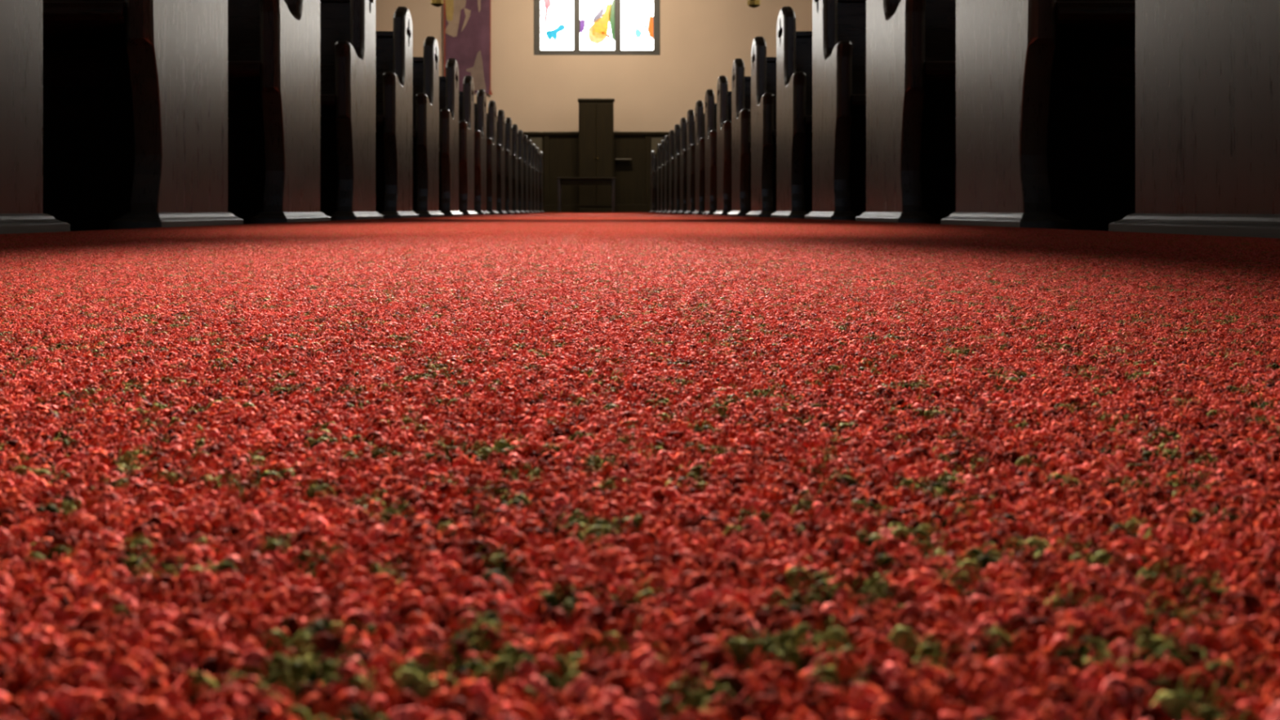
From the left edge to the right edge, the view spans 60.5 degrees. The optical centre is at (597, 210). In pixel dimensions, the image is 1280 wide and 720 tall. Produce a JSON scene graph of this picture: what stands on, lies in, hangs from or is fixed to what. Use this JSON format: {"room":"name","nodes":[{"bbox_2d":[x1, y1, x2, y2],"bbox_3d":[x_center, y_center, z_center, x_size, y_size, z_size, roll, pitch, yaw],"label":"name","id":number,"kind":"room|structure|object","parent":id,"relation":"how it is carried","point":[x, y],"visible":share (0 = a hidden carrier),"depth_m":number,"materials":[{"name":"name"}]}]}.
{"room":"house of worship","nodes":[
{"label":"house of worship","id":0,"kind":"room"},
{"bbox_2d":[70,230,1108,231],"bbox_3d":[0.000,0.147,7.500,12.400,0.200,29.000,0,0,0],"label":"floor","id":1,"kind":"structure","parent":0,"point":[70,230],"depth_m":2.56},
{"bbox_2d":[0,0,70,234],"bbox_3d":[-3.164,-0.466,1.579,4.556,1.026,0.523,0,0,0],"label":"pew","id":2,"kind":"object","parent":1,"relation":"on","point":[21,21],"visible":0.96,"depth_m":1.73,"materials":[{"name":"brown wood"}]},
{"bbox_2d":[43,0,243,230],"bbox_3d":[-3.164,-0.466,2.479,4.556,1.026,0.523,0,0,0],"label":"pew","id":3,"kind":"object","parent":1,"relation":"on","point":[135,91],"visible":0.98,"depth_m":2.53,"materials":[{"name":"brown wood"}]},
{"bbox_2d":[227,0,330,224],"bbox_3d":[-3.164,-0.466,3.379,4.556,1.026,0.523,0,0,0],"label":"pew","id":4,"kind":"object","parent":1,"relation":"on","point":[273,46],"visible":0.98,"depth_m":3.40,"materials":[{"name":"brown wood"}]},
{"bbox_2d":[320,0,383,220],"bbox_3d":[-3.164,-0.466,4.279,4.556,1.026,0.523,0,0,0],"label":"pew","id":5,"kind":"object","parent":1,"relation":"on","point":[347,27],"visible":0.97,"depth_m":4.29,"materials":[{"name":"brown wood"}]},
{"bbox_2d":[375,6,418,218],"bbox_3d":[-3.164,-0.466,5.179,4.556,1.026,0.523,0,0,0],"label":"pew","id":6,"kind":"object","parent":1,"relation":"on","point":[394,48],"visible":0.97,"depth_m":5.18,"materials":[{"name":"brown wood"}]},
{"bbox_2d":[413,36,444,217],"bbox_3d":[-3.164,-0.466,6.079,4.556,1.026,0.523,0,0,0],"label":"pew","id":7,"kind":"object","parent":1,"relation":"on","point":[426,68],"visible":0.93,"depth_m":6.07,"materials":[{"name":"brown wood"}]},
{"bbox_2d":[439,58,463,216],"bbox_3d":[-3.164,-0.466,6.979,4.556,1.026,0.523,0,0,0],"label":"pew","id":8,"kind":"object","parent":1,"relation":"on","point":[449,84],"visible":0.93,"depth_m":6.97,"materials":[{"name":"brown wood"}]},
{"bbox_2d":[458,75,478,215],"bbox_3d":[-3.164,-0.466,7.879,4.556,1.026,0.523,0,0,0],"label":"pew","id":9,"kind":"object","parent":1,"relation":"on","point":[466,97],"visible":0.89,"depth_m":7.86,"materials":[{"name":"brown wood"}]},
{"bbox_2d":[474,88,489,214],"bbox_3d":[-3.164,-0.466,8.779,4.556,1.026,0.523,0,0,0],"label":"pew","id":10,"kind":"object","parent":1,"relation":"on","point":[480,108],"visible":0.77,"depth_m":8.73,"materials":[{"name":"brown wood"}]},
{"bbox_2d":[486,100,499,214],"bbox_3d":[-3.164,-0.466,9.679,4.556,1.026,0.523,0,0,0],"label":"pew","id":11,"kind":"object","parent":1,"relation":"on","point":[491,115],"visible":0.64,"depth_m":9.60,"materials":[{"name":"brown wood"}]},
{"bbox_2d":[496,109,507,213],"bbox_3d":[-3.164,-0.466,10.579,4.556,1.026,0.523,0,0,0],"label":"pew","id":12,"kind":"object","parent":1,"relation":"on","point":[500,123],"visible":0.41,"depth_m":10.57,"materials":[{"name":"brown wood"}]},
{"bbox_2d":[505,117,514,213],"bbox_3d":[-3.164,-0.466,11.479,4.556,1.026,0.523,0,0,0],"label":"pew","id":13,"kind":"object","parent":1,"relation":"on","point":[508,121],"visible":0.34,"depth_m":11.47,"materials":[{"name":"brown wood"}]},
{"bbox_2d":[511,124,520,213],"bbox_3d":[-3.164,-0.466,12.379,4.556,1.026,0.523,0,0,0],"label":"pew","id":14,"kind":"object","parent":1,"relation":"on","point":[514,127],"visible":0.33,"depth_m":12.37,"materials":[{"name":"brown wood"}]},
{"bbox_2d":[518,129,525,213],"bbox_3d":[-3.164,-0.466,13.279,4.556,1.026,0.523,0,0,0],"label":"pew","id":15,"kind":"object","parent":1,"relation":"on","point":[520,131],"visible":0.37,"depth_m":13.24,"materials":[{"name":"brown wood"}]},
{"bbox_2d":[523,135,529,213],"bbox_3d":[-3.164,-0.466,14.179,4.556,1.026,0.523,0,0,0],"label":"pew","id":16,"kind":"object","parent":1,"relation":"on","point":[525,137],"visible":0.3,"depth_m":14.16,"materials":[{"name":"brown wood"}]},
{"bbox_2d":[528,139,533,213],"bbox_3d":[-3.164,-0.466,15.079,4.556,1.026,0.523,0,0,0],"label":"pew","id":17,"kind":"object","parent":1,"relation":"on","point":[530,142],"visible":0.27,"depth_m":15.03,"materials":[{"name":"brown wood"}]},
{"bbox_2d":[532,143,537,213],"bbox_3d":[-3.164,-0.466,15.979,4.556,1.026,0.523,0,0,0],"label":"pew","id":18,"kind":"object","parent":1,"relation":"on","point":[533,144],"visible":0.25,"depth_m":15.97,"materials":[{"name":"brown wood"}]},
{"bbox_2d":[535,146,540,212],"bbox_3d":[-3.164,-0.466,16.879,4.556,1.026,0.523,0,0,0],"label":"pew","id":19,"kind":"object","parent":1,"relation":"on","point":[536,148],"visible":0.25,"depth_m":16.87,"materials":[{"name":"brown wood"}]},
{"bbox_2d":[538,151,544,212],"bbox_3d":[-3.164,-0.466,18.094,4.556,1.026,0.523,0,0,0],"label":"pew","id":20,"kind":"object","parent":1,"relation":"on","point":[540,153],"visible":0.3,"depth_m":17.90,"materials":[{"name":"brown wood"}]},
{"bbox_2d":[556,177,616,212],"bbox_3d":[-0.203,-0.280,20.450,1.103,0.656,0.460,0,0,0],"label":"table","id":21,"kind":"object","parent":1,"relation":"on","point":[561,180],"visible":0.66,"depth_m":20.28,"materials":[{"name":"brown wood"}]},
{"bbox_2d":[523,132,669,212],"bbox_3d":[0.000,-0.747,21.595,12.200,1.589,0.150,0,0,0],"label":"screen","id":22,"kind":"object","parent":1,"relation":"on","point":[560,150],"visible":0.19,"depth_m":21.58,"materials":[{"name":"brown wood"}]},
{"bbox_2d":[614,158,631,164],"bbox_3d":[0.509,-0.954,21.490,0.319,0.122,0.120,0,0,0],"label":"wall shelf","id":23,"kind":"object","parent":22,"relation":"attached to","point":[617,159],"visible":1,"depth_m":21.43,"materials":[{"name":"paint"}]},
{"bbox_2d":[577,98,614,212],"bbox_3d":[-0.022,-1.055,21.306,0.714,2.204,0.348,0,0,0],"label":"pulpit","id":24,"kind":"object","parent":1,"relation":"on","point":[596,116],"visible":0.86,"depth_m":21.16,"materials":[{"name":"brown wood"}]},
{"bbox_2d":[0,212,1279,719],"bbox_3d":[-0.013,0.044,9.573,1.744,0.008,20.347,0,0,0],"label":"carpet","id":25,"kind":"object","parent":1,"relation":"on","point":[539,465],"visible":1,"depth_m":0.15,"materials":[{"name":"red carpet"}]},
{"bbox_2d":[648,150,657,212],"bbox_3d":[3.137,-0.466,17.869,4.556,1.026,0.523,0,0,0],"label":"pew","id":26,"kind":"object","parent":1,"relation":"on","point":[653,160],"visible":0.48,"depth_m":17.86,"materials":[{"name":"brown wood"}]},
{"bbox_2d":[655,143,660,213],"bbox_3d":[3.137,-0.466,15.979,4.556,1.026,0.523,0,0,0],"label":"pew","id":27,"kind":"object","parent":1,"relation":"on","point":[658,144],"visible":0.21,"depth_m":15.97,"materials":[{"name":"brown wood"}]},
{"bbox_2d":[658,139,664,213],"bbox_3d":[3.137,-0.466,15.079,4.556,1.026,0.523,0,0,0],"label":"pew","id":28,"kind":"object","parent":1,"relation":"on","point":[662,143],"visible":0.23,"depth_m":15.04,"materials":[{"name":"brown wood"}]},
{"bbox_2d":[662,135,669,213],"bbox_3d":[3.137,-0.466,14.179,4.556,1.026,0.523,0,0,0],"label":"pew","id":29,"kind":"object","parent":1,"relation":"on","point":[666,137],"visible":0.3,"depth_m":14.14,"materials":[{"name":"brown wood"}]},
{"bbox_2d":[666,129,674,213],"bbox_3d":[3.137,-0.466,13.279,4.556,1.026,0.523,0,0,0],"label":"pew","id":30,"kind":"object","parent":1,"relation":"on","point":[672,131],"visible":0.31,"depth_m":13.20,"materials":[{"name":"brown wood"}]},
{"bbox_2d":[671,124,679,213],"bbox_3d":[3.137,-0.466,12.379,4.556,1.026,0.523,0,0,0],"label":"pew","id":31,"kind":"object","parent":1,"relation":"on","point":[677,127],"visible":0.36,"depth_m":12.37,"materials":[{"name":"brown wood"}]},
{"bbox_2d":[677,117,686,213],"bbox_3d":[3.137,-0.466,11.479,4.556,1.026,0.523,0,0,0],"label":"pew","id":32,"kind":"object","parent":1,"relation":"on","point":[683,120],"visible":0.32,"depth_m":11.47,"materials":[{"name":"brown wood"}]},
{"bbox_2d":[684,109,694,213],"bbox_3d":[3.137,-0.466,10.579,4.556,1.026,0.523,0,0,0],"label":"pew","id":33,"kind":"object","parent":1,"relation":"on","point":[691,114],"visible":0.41,"depth_m":10.57,"materials":[{"name":"brown wood"}]},
{"bbox_2d":[692,100,704,214],"bbox_3d":[3.137,-0.466,9.679,4.556,1.026,0.523,0,0,0],"label":"pew","id":34,"kind":"object","parent":1,"relation":"on","point":[699,110],"visible":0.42,"depth_m":9.65,"materials":[{"name":"brown wood"}]},
{"bbox_2d":[701,88,716,214],"bbox_3d":[3.137,-0.466,8.779,4.556,1.026,0.523,0,0,0],"label":"pew","id":35,"kind":"object","parent":1,"relation":"on","point":[710,108],"visible":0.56,"depth_m":8.75,"materials":[{"name":"brown wood"}]},
{"bbox_2d":[712,75,731,215],"bbox_3d":[3.137,-0.466,7.879,4.556,1.026,0.523,0,0,0],"label":"pew","id":36,"kind":"object","parent":1,"relation":"on","point":[723,95],"visible":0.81,"depth_m":7.86,"materials":[{"name":"brown wood"}]},
{"bbox_2d":[727,58,751,216],"bbox_3d":[3.137,-0.466,6.979,4.556,1.026,0.523,0,0,0],"label":"pew","id":37,"kind":"object","parent":1,"relation":"on","point":[740,84],"visible":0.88,"depth_m":6.97,"materials":[{"name":"brown wood"}]},
{"bbox_2d":[746,36,776,217],"bbox_3d":[3.137,-0.466,6.079,4.556,1.026,0.523,0,0,0],"label":"pew","id":38,"kind":"object","parent":1,"relation":"on","point":[763,68],"visible":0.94,"depth_m":6.08,"materials":[{"name":"brown wood"}]},
{"bbox_2d":[770,6,812,218],"bbox_3d":[3.137,-0.466,5.179,4.556,1.026,0.523,0,0,0],"label":"pew","id":39,"kind":"object","parent":1,"relation":"on","point":[793,47],"visible":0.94,"depth_m":5.18,"materials":[{"name":"brown wood"}]},
{"bbox_2d":[804,0,866,220],"bbox_3d":[3.137,-0.466,4.279,4.556,1.026,0.523,0,0,0],"label":"pew","id":40,"kind":"object","parent":1,"relation":"on","point":[838,26],"visible":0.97,"depth_m":4.30,"materials":[{"name":"brown wood"}]},
{"bbox_2d":[855,0,955,224],"bbox_3d":[3.137,-0.466,3.379,4.556,1.026,0.523,0,0,0],"label":"pew","id":41,"kind":"object","parent":1,"relation":"on","point":[911,44],"visible":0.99,"depth_m":3.39,"materials":[{"name":"brown wood"}]},
{"bbox_2d":[940,0,1135,230],"bbox_3d":[3.137,-0.466,2.479,4.556,1.026,0.523,0,0,0],"label":"pew","id":42,"kind":"object","parent":1,"relation":"on","point":[1046,89],"visible":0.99,"depth_m":2.53,"materials":[{"name":"brown wood"}]},
{"bbox_2d":[1108,0,1279,238],"bbox_3d":[3.137,-0.466,1.579,4.556,1.026,0.523,0,0,0],"label":"pew","id":43,"kind":"object","parent":1,"relation":"on","point":[1207,72],"visible":0.92,"depth_m":1.58,"materials":[{"name":"brown wood"}]},
{"bbox_2d":[375,0,812,132],"bbox_3d":[0.000,-3.553,22.150,12.400,7.200,0.300,0,0,0],"label":"wall","id":44,"kind":"structure","parent":0,"point":[701,40],"depth_m":22.00,"materials":[{"name":"beige paint"}]},
{"bbox_2d":[444,0,492,94],"bbox_3d":[-2.596,-3.715,21.956,1.073,2.805,0.060,0,0,0],"label":"banner","id":45,"kind":"object","parent":44,"relation":"attached to","point":[467,23],"visible":0.88,"depth_m":21.95,"materials":[{"name":"purple fabric"}]},
{"bbox_2d":[533,0,660,55],"bbox_3d":[-0.008,-4.816,22.090,2.540,3.400,0.140,0,0,0],"label":"window","id":46,"kind":"structure","parent":44,"relation":"in","point":[561,27],"depth_m":22.09,"materials":[{"name":"multicoloured glass"}]},
{"bbox_3d":[0.000,-7.252,7.500,12.400,0.200,29.000,0,0,0],"label":"ceiling","id":47,"kind":"structure","parent":0,"visible":0},
{"bbox_2d":[430,0,444,6],"bbox_3d":[-2.047,-4.878,14.000,0.170,4.550,0.170,0,0,22],"label":"pendant lantern","id":48,"kind":"object","parent":47,"relation":"hanging from","point":[434,2],"visible":1,"depth_m":13.94,"materials":[{"name":"gold metal"}]},
{"bbox_2d":[746,0,760,8],"bbox_3d":[2.003,-4.870,14.000,0.170,4.565,0.170,0,0,22],"label":"pendant lantern","id":49,"kind":"object","parent":47,"relation":"hanging from","point":[752,3],"visible":1,"depth_m":13.94,"materials":[{"name":"gold metal"}]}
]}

